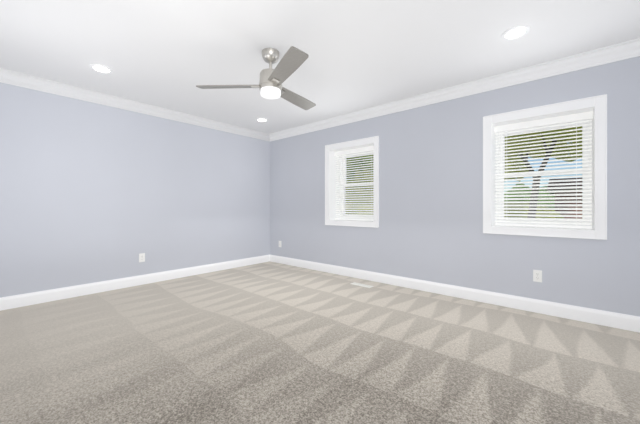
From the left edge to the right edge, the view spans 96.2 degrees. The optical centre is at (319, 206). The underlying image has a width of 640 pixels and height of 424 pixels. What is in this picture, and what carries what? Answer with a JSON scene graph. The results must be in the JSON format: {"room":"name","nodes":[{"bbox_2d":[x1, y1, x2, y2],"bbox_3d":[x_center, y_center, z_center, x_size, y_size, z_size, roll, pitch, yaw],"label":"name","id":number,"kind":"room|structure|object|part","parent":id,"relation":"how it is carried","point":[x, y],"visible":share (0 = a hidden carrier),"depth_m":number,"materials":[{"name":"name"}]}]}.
{"room":"empty bedroom","nodes":[
{"label":"empty bedroom","id":0,"kind":"room"},
{"bbox_2d":[0,82,269,297],"bbox_3d":[-2.351,-0.170,4.201,0.400,2.420,3.800,0,0,41],"label":"wall","id":1,"kind":"structure","parent":0,"point":[90,192],"depth_m":3.62,"materials":[{"name":"paint"}]},
{"bbox_2d":[0,255,267,310],"bbox_3d":[-2.190,0.976,4.069,0.016,0.128,3.750,0,0,41],"label":"baseboard","id":2,"kind":"structure","parent":1,"relation":"attached to","point":[15,301],"depth_m":3.60,"materials":[{"name":"white wood"}]},
{"bbox_2d":[0,68,267,140],"bbox_3d":[-2.171,-1.317,4.052,0.068,0.125,3.630,0,0,41],"label":"crown molding","id":3,"kind":"structure","parent":1,"relation":"attached to","point":[10,77],"depth_m":3.58,"materials":[{"name":"white wood"}]},
{"bbox_2d":[139,253,144,261],"bbox_3d":[-2.386,0.680,3.848,0.008,0.115,0.070,0,0,41],"label":"electrical outlet","id":4,"kind":"object","parent":1,"relation":"attached to","point":[141,257],"visible":1,"depth_m":3.85,"materials":[{"name":"plastic"}]},
{"bbox_2d":[0,261,639,423],"bbox_3d":[-0.307,1.140,2.437,5.800,0.200,4.600,0,0,41],"label":"floor","id":5,"kind":"structure","parent":0,"point":[269,342],"depth_m":1.97,"materials":[{"name":"beige carpet"}]},
{"bbox_2d":[351,282,373,287],"bbox_3d":[0.555,1.034,3.819,0.305,0.011,0.105,0,0,41],"label":"floor vent","id":6,"kind":"object","parent":5,"relation":"in","point":[362,285],"visible":1,"depth_m":3.80,"materials":[{"name":"metal"}]},
{"bbox_2d":[0,0,639,133],"bbox_3d":[-0.307,-1.480,2.437,5.800,0.200,4.600,0,0,41],"label":"ceiling","id":7,"kind":"structure","parent":0,"point":[172,54],"depth_m":2.44,"materials":[{"name":"paint"}]},
{"bbox_2d":[89,64,112,73],"bbox_3d":[-2.183,-1.377,2.867,0.189,0.007,0.189,0,0,26],"label":"recessed light","id":8,"kind":"object","parent":7,"relation":"in","point":[99,68],"depth_m":2.86,"materials":[{"name":"white plastic"}]},
{"bbox_2d":[196,46,315,109],"bbox_3d":[-0.344,-1.181,2.613,1.174,0.398,1.110,0,0,41],"label":"ceiling fan","id":9,"kind":"object","parent":7,"relation":"hanging from","point":[290,63],"visible":1,"depth_m":2.49,"materials":[{"name":"silver metal"}]},
{"bbox_2d":[256,118,267,121],"bbox_3d":[-0.919,-1.377,4.551,0.189,0.007,0.189,0,0,26],"label":"recessed light","id":10,"kind":"object","parent":7,"relation":"in","point":[258,119],"depth_m":4.56,"materials":[{"name":"white plastic"}]},
{"bbox_2d":[501,25,529,39],"bbox_3d":[1.548,-1.377,2.276,0.189,0.007,0.189,0,0,26],"label":"recessed light","id":11,"kind":"object","parent":7,"relation":"in","point":[516,32],"depth_m":2.27,"materials":[{"name":"white plastic"}]},
{"bbox_2d":[270,56,639,316],"bbox_3d":[1.065,-0.170,4.027,5.800,2.420,0.400,0,0,41],"label":"wall","id":12,"kind":"structure","parent":0,"point":[430,228],"depth_m":3.29,"materials":[{"name":"paint"}]},
{"bbox_2d":[325,136,378,227],"bbox_3d":[0.576,-0.348,4.425,0.958,1.270,0.416,0,0,41],"label":"window","id":13,"kind":"structure","parent":12,"relation":"in","point":[330,184],"depth_m":4.53,"materials":[{"name":"white wood"}]},
{"bbox_2d":[335,146,373,220],"bbox_3d":[0.551,-0.344,4.395,0.788,1.092,0.074,0,0,41],"label":"window blind","id":14,"kind":"object","parent":13,"relation":"attached to","point":[351,151],"visible":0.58,"depth_m":4.40,"materials":[{"name":"white plastic"}]},
{"bbox_3d":[0.678,-0.342,4.542,0.824,1.124,0.105,0,0,41],"label":"window sash","id":15,"kind":"part","parent":13,"relation":"part of","materials":[{"name":"white plastic"}]},
{"bbox_2d":[268,255,639,332],"bbox_3d":[0.929,0.976,3.869,5.000,0.128,0.016,0,0,41],"label":"baseboard","id":16,"kind":"structure","parent":12,"relation":"attached to","point":[609,319],"depth_m":3.09,"materials":[{"name":"white wood"}]},
{"bbox_2d":[268,38,639,141],"bbox_3d":[0.912,-1.317,3.850,5.000,0.125,0.068,0,0,41],"label":"crown molding","id":17,"kind":"structure","parent":12,"relation":"attached to","point":[608,54],"depth_m":3.07,"materials":[{"name":"white wood"}]},
{"bbox_2d":[533,270,541,281],"bbox_3d":[2.143,0.680,2.827,0.070,0.115,0.008,0,0,41],"label":"electrical outlet","id":18,"kind":"object","parent":12,"relation":"attached to","point":[537,275],"visible":1,"depth_m":2.82,"materials":[{"name":"plastic"}]},
{"bbox_2d":[483,94,606,239],"bbox_3d":[2.268,-0.348,2.964,0.958,1.270,0.416,0,0,41],"label":"window","id":19,"kind":"structure","parent":12,"relation":"in","point":[597,105],"depth_m":2.82,"materials":[{"name":"white wood"}]},
{"bbox_2d":[494,111,592,228],"bbox_3d":[2.243,-0.344,2.935,0.788,1.092,0.074,0,0,41],"label":"window blind","id":20,"kind":"object","parent":19,"relation":"attached to","point":[556,120],"visible":1,"depth_m":2.90,"materials":[{"name":"white plastic"}]},
{"bbox_3d":[2.370,-0.342,3.082,0.824,1.124,0.105,0,0,41],"label":"window sash","id":21,"kind":"part","parent":19,"relation":"part of","materials":[{"name":"white plastic"}]},
{"label":"outside","id":22,"kind":"structure","parent":0,"visible":0},
{"bbox_3d":[27.335,1.590,38.287,120.000,0.200,85.800,0,0,41],"label":"ground","id":23,"kind":"structure","parent":22,"visible":0},
{"bbox_2d":[346,155,373,214],"bbox_3d":[1.346,-2.471,11.955,7.701,7.922,7.333,0,0,41],"label":"tree","id":24,"kind":"object","parent":23,"relation":"on","point":[359,182],"depth_m":10.18,"materials":[{"name":"green plant"}]},
{"bbox_2d":[504,181,554,213],"bbox_3d":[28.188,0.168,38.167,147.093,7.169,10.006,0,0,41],"label":"tree","id":25,"kind":"object","parent":23,"relation":"on","point":[530,196],"depth_m":36.35,"materials":[{"name":"green plant"}]},
{"bbox_2d":[504,203,563,217],"bbox_3d":[1.084,0.789,17.715,21.314,2.728,3.183,0,0,41],"label":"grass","id":26,"kind":"structure","parent":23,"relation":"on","point":[527,210],"depth_m":10.98,"materials":[{"name":"green plant"}]},
{"bbox_2d":[504,126,581,217],"bbox_3d":[5.333,-1.452,7.126,4.157,5.894,3.768,0,0,41],"label":"tree","id":27,"kind":"object","parent":23,"relation":"on","point":[569,132],"depth_m":6.80,"materials":[{"name":"green plant"}]},
{"bbox_2d":[547,178,581,218],"bbox_3d":[18.725,-0.185,16.260,8.950,3.350,6.700,0,0,41],"label":"house","id":28,"kind":"structure","parent":23,"relation":"on","point":[566,196],"depth_m":16.46,"materials":[{"name":"brick"}]}
]}

